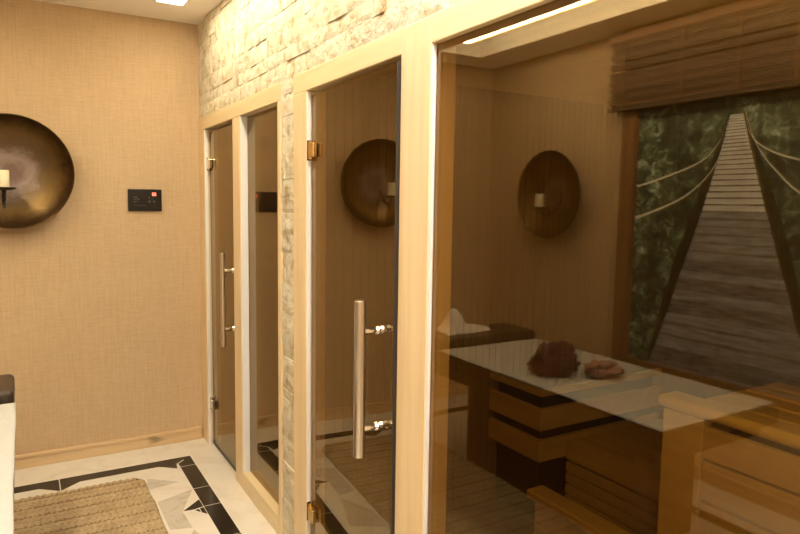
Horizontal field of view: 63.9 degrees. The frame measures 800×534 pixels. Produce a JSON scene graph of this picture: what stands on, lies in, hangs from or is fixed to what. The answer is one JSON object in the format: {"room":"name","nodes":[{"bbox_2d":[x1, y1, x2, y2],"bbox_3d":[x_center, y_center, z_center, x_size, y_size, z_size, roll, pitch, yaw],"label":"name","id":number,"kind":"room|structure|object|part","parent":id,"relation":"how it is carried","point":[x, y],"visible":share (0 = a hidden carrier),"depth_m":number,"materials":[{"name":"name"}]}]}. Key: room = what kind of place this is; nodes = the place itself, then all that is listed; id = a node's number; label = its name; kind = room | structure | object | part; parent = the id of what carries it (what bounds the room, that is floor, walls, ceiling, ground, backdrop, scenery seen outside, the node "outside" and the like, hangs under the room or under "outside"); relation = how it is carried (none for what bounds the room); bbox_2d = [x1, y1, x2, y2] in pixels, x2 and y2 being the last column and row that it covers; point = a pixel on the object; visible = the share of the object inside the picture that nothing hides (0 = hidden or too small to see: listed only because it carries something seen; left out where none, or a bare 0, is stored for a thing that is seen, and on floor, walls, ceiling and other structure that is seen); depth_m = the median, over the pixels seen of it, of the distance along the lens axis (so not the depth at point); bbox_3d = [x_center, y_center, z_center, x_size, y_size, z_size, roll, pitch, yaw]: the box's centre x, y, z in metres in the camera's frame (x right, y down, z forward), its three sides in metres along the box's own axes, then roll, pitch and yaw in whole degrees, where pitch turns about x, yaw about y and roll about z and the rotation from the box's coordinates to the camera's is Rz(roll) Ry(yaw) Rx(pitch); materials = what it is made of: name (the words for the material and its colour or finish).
{"room":"spa room","nodes":[
{"label":"spa room","id":0,"kind":"room"},
{"bbox_2d":[36,0,222,24],"bbox_3d":[-0.733,-1.278,0.976,2.480,0.120,5.849,-2,6,-30],"label":"ceiling","id":1,"kind":"structure","parent":0,"point":[194,11],"depth_m":3.70,"materials":[{"name":"white paint"}]},
{"bbox_2d":[154,0,188,5],"bbox_3d":[-0.753,-1.381,2.683,0.164,0.006,2.139,-2,6,-30],"label":"recessed light","id":2,"kind":"object","parent":1,"relation":"in","point":[173,2],"visible":1,"depth_m":3.57,"materials":[{"name":"beige paint"}]},
{"bbox_2d":[157,0,185,4],"bbox_3d":[-0.753,-1.383,2.683,0.140,0.003,2.115,-2,6,-30],"label":"diffuser","id":3,"kind":"object","parent":2,"relation":"attached to","point":[174,2],"depth_m":3.57,"materials":[{"name":"white plastic"}]},
{"bbox_2d":[0,0,278,454],"bbox_3d":[-1.485,-0.288,4.107,4.480,2.882,0.100,-2,6,-30],"label":"wall","id":4,"kind":"structure","parent":0,"point":[101,313],"depth_m":3.91,"materials":[{"name":"paper"}]},
{"bbox_2d":[0,113,74,228],"bbox_3d":[-2.111,-0.518,3.477,0.625,0.625,0.275,-2,6,-30],"label":"wall sconce","id":5,"kind":"object","parent":4,"relation":"attached to","point":[40,166],"visible":0.96,"depth_m":3.61,"materials":[{"name":"gold metal"}]},
{"bbox_3d":[-2.157,-0.399,3.493,0.024,0.158,0.219,-2,6,-30],"label":"arm","id":6,"kind":"part","parent":5,"relation":"part of","materials":[{"name":"grey metal"}]},
{"bbox_2d":[0,169,9,186],"bbox_3d":[-2.104,-0.470,3.398,0.061,0.103,0.061,-2,6,-30],"label":"candle","id":7,"kind":"object","parent":5,"relation":"on","point":[4,174],"visible":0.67,"depth_m":3.38,"materials":[{"name":"beige wax"}]},
{"bbox_3d":[-2.105,-0.416,3.403,0.124,0.016,0.124,-2,6,-30],"label":"drip plate","id":8,"kind":"part","parent":5,"relation":"part of","materials":[{"name":"grey metal"}]},
{"bbox_2d":[15,426,201,469],"bbox_3d":[-2.315,1.145,3.699,2.299,0.085,0.020,-2,6,-30],"label":"baseboard","id":9,"kind":"structure","parent":4,"relation":"attached to","point":[34,459],"depth_m":3.98,"materials":[{"name":"brown wood"}]},
{"bbox_2d":[127,189,161,210],"bbox_3d":[-1.579,-0.414,3.969,0.196,0.135,0.020,-2,6,-30],"label":"control panel","id":10,"kind":"object","parent":4,"relation":"attached to","point":[138,199],"visible":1,"depth_m":3.96,"materials":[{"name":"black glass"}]},
{"bbox_2d":[197,0,463,533],"bbox_3d":[0.249,0.074,1.701,0.154,2.682,5.849,-2,6,-30],"label":"wall","id":11,"kind":"structure","parent":0,"point":[247,48],"depth_m":2.82,"materials":[{"name":"beige stone"}]},
{"bbox_2d":[206,125,235,471],"bbox_3d":[-1.075,0.187,3.817,0.122,2.003,0.618,-2,6,-30],"label":"door","id":12,"kind":"structure","parent":11,"relation":"in","point":[210,163],"depth_m":3.59,"materials":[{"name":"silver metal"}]},
{"bbox_3d":[-0.989,0.185,3.577,0.027,0.529,0.027,-2,6,-30],"label":"handle","id":13,"kind":"part","parent":12,"relation":"part of","materials":[{"name":"silver metal"}]},
{"bbox_2d":[198,83,283,533],"bbox_3d":[-0.884,0.166,3.575,0.087,2.100,1.502,-2,6,-30],"label":"frame","id":14,"kind":"object","parent":11,"relation":"attached to","point":[260,491],"visible":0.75,"depth_m":3.48,"materials":[{"name":"brown wood"}]},
{"bbox_3d":[-1.232,0.142,4.165,0.087,2.022,0.133,-2,6,-30],"label":"post","id":15,"kind":"part","parent":14,"relation":"part of","materials":[{"name":"brown wood"}]},
{"bbox_3d":[-0.870,-0.840,3.477,0.087,0.078,1.502,-2,6,-30],"label":"head rail","id":16,"kind":"part","parent":14,"relation":"part of","materials":[{"name":"brown wood"}]},
{"bbox_3d":[-0.848,0.211,3.516,0.087,2.022,0.132,-2,6,-30],"label":"post","id":17,"kind":"part","parent":14,"relation":"part of","materials":[{"name":"brown wood"}]},
{"bbox_3d":[-0.683,1.203,3.308,0.087,0.094,0.573,-2,6,-30],"label":"sill","id":18,"kind":"part","parent":14,"relation":"part of","materials":[{"name":"brown wood"}]},
{"bbox_3d":[-0.514,0.272,2.952,0.087,2.022,0.039,-2,6,-30],"label":"post","id":19,"kind":"part","parent":14,"relation":"part of","materials":[{"name":"brown wood"}]},
{"bbox_2d":[307,61,400,533],"bbox_3d":[-0.220,0.346,2.327,0.129,2.003,0.739,-2,6,-27],"label":"door","id":20,"kind":"structure","parent":11,"relation":"in","point":[314,149],"depth_m":2.03,"materials":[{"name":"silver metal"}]},
{"bbox_3d":[-0.129,0.360,2.049,0.037,0.510,0.037,-2,6,-28],"label":"handle","id":21,"kind":"part","parent":20,"relation":"part of","materials":[{"name":"silver metal"}]},
{"bbox_2d":[293,0,590,533],"bbox_3d":[0.347,0.388,1.495,0.087,2.100,3.037,-2,6,-30],"label":"frame","id":22,"kind":"object","parent":11,"relation":"attached to","point":[425,48],"visible":1,"depth_m":1.92,"materials":[{"name":"brown wood"}]},
{"bbox_3d":[-0.388,0.294,2.740,0.087,2.022,0.140,-2,6,-30],"label":"post","id":23,"kind":"part","parent":22,"relation":"part of","materials":[{"name":"brown wood"}]},
{"bbox_3d":[-0.184,-0.717,2.318,0.087,0.078,0.886,-2,6,-30],"label":"head rail","id":24,"kind":"part","parent":22,"relation":"part of","materials":[{"name":"brown wood"}]},
{"bbox_3d":[0.068,0.338,1.966,0.087,2.100,0.165,-2,6,-30],"label":"post","id":25,"kind":"part","parent":22,"relation":"part of","materials":[{"name":"brown wood"}]},
{"bbox_3d":[0.628,-0.570,0.946,0.087,0.078,1.986,-2,6,-30],"label":"head rail","id":26,"kind":"part","parent":22,"relation":"part of","materials":[{"name":"brown wood"}]},
{"bbox_2d":[14,425,658,533],"bbox_3d":[0.002,1.467,1.703,4.480,0.101,6.049,-2,6,-30],"label":"floor","id":27,"kind":"structure","parent":0,"point":[194,489],"depth_m":3.57,"materials":[{"name":"white tile"}]},
{"bbox_2d":[0,374,14,511],"bbox_3d":[-1.645,0.974,2.001,0.778,0.776,1.880,-2,6,-30],"label":"massage table","id":28,"kind":"object","parent":27,"relation":"on","point":[7,383],"visible":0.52,"depth_m":2.70,"materials":[{"name":"brown leather"}]},
{"bbox_2d":[0,403,15,533],"bbox_3d":[-1.548,0.650,1.835,0.766,0.008,1.527,-2,6,-30],"label":"sheet","id":29,"kind":"object","parent":28,"relation":"on","point":[7,411],"visible":1,"depth_m":2.06,"materials":[{"name":"white fabric"}]},
{"bbox_3d":[-1.558,0.703,1.831,0.778,0.092,1.550,-2,6,-30],"label":"mattress","id":30,"kind":"part","parent":28,"relation":"part of","materials":[{"name":"leather"}]},
{"bbox_2d":[13,477,167,533],"bbox_3d":[-1.098,1.340,2.217,0.854,0.017,2.877,-2,6,-30],"label":"jute rug","id":31,"kind":"object","parent":27,"relation":"on","point":[127,506],"visible":0.94,"depth_m":3.22,"materials":[{"name":"beige wicker"}]},
{"bbox_2d":[488,360,661,522],"bbox_3d":[0.936,0.903,3.439,0.868,0.712,0.388,-2,6,-30],"label":"guard","id":32,"kind":"object","parent":27,"relation":"on","point":[534,425],"visible":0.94,"depth_m":3.24,"materials":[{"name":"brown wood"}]},
{"bbox_3d":[0.577,0.916,3.395,0.060,0.684,0.060,-2,6,-30],"label":"leg","id":33,"kind":"part","parent":32,"relation":"part of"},
{"bbox_3d":[0.697,0.938,3.193,0.060,0.684,0.060,-2,6,-30],"label":"leg","id":34,"kind":"part","parent":32,"relation":"part of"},
{"bbox_3d":[1.187,0.890,3.754,0.060,0.684,0.060,-2,6,-30],"label":"leg","id":35,"kind":"part","parent":32,"relation":"part of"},
{"bbox_2d":[527,485,630,533],"bbox_3d":[1.035,1.219,2.067,0.097,0.355,1.770,-2,6,-30],"label":"step","id":36,"kind":"structure","parent":27,"relation":"on","point":[555,513],"depth_m":2.63,"materials":[{"name":"brown wood"}]},
{"bbox_2d":[565,419,799,533],"bbox_3d":[1.588,1.139,2.514,0.698,0.442,1.890,-2,6,-30],"label":"bench","id":37,"kind":"object","parent":27,"relation":"on","point":[629,456],"visible":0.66,"depth_m":2.95,"materials":[{"name":"brown wood"}]},
{"bbox_3d":[1.604,0.933,2.502,0.667,0.026,1.890,-2,6,-30],"label":"seat","id":38,"kind":"part","parent":37,"relation":"part of","materials":[{"name":"brown wood"}]},
{"bbox_2d":[657,382,799,533],"bbox_3d":[1.481,0.954,1.983,0.589,0.912,1.222,-2,6,-30],"label":"bench","id":39,"kind":"object","parent":27,"relation":"on","point":[698,495],"visible":1,"depth_m":2.14,"materials":[{"name":"brown wood"}]},
{"bbox_3d":[0.997,0.940,2.281,0.052,0.867,0.155,-2,6,-30],"label":"post","id":40,"kind":"part","parent":39,"relation":"part of","materials":[{"name":"brown wood"}]},
{"bbox_3d":[1.281,0.530,1.820,0.110,0.044,1.222,-2,6,-30],"label":"rail","id":41,"kind":"part","parent":39,"relation":"part of","materials":[{"name":"brown wood"}]},
{"bbox_2d":[325,75,616,533],"bbox_3d":[0.440,0.186,3.314,1.800,2.150,0.030,-2,6,-30],"label":"wall","id":42,"kind":"structure","parent":0,"point":[533,176],"depth_m":3.27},
{"bbox_2d":[260,0,799,117],"bbox_3d":[1.116,-0.788,2.122,1.830,0.040,5.849,-2,6,-30],"label":"ceiling","id":43,"kind":"structure","parent":0,"point":[606,52],"depth_m":2.37,"materials":[{"name":"brown paint"}]},
{"bbox_2d":[605,78,799,455],"bbox_3d":[1.875,0.269,2.685,0.030,2.150,5.849,-2,6,-30],"label":"window","id":44,"kind":"structure","parent":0,"point":[704,274],"depth_m":3.20,"materials":[{"name":"clear glass"}]}
]}

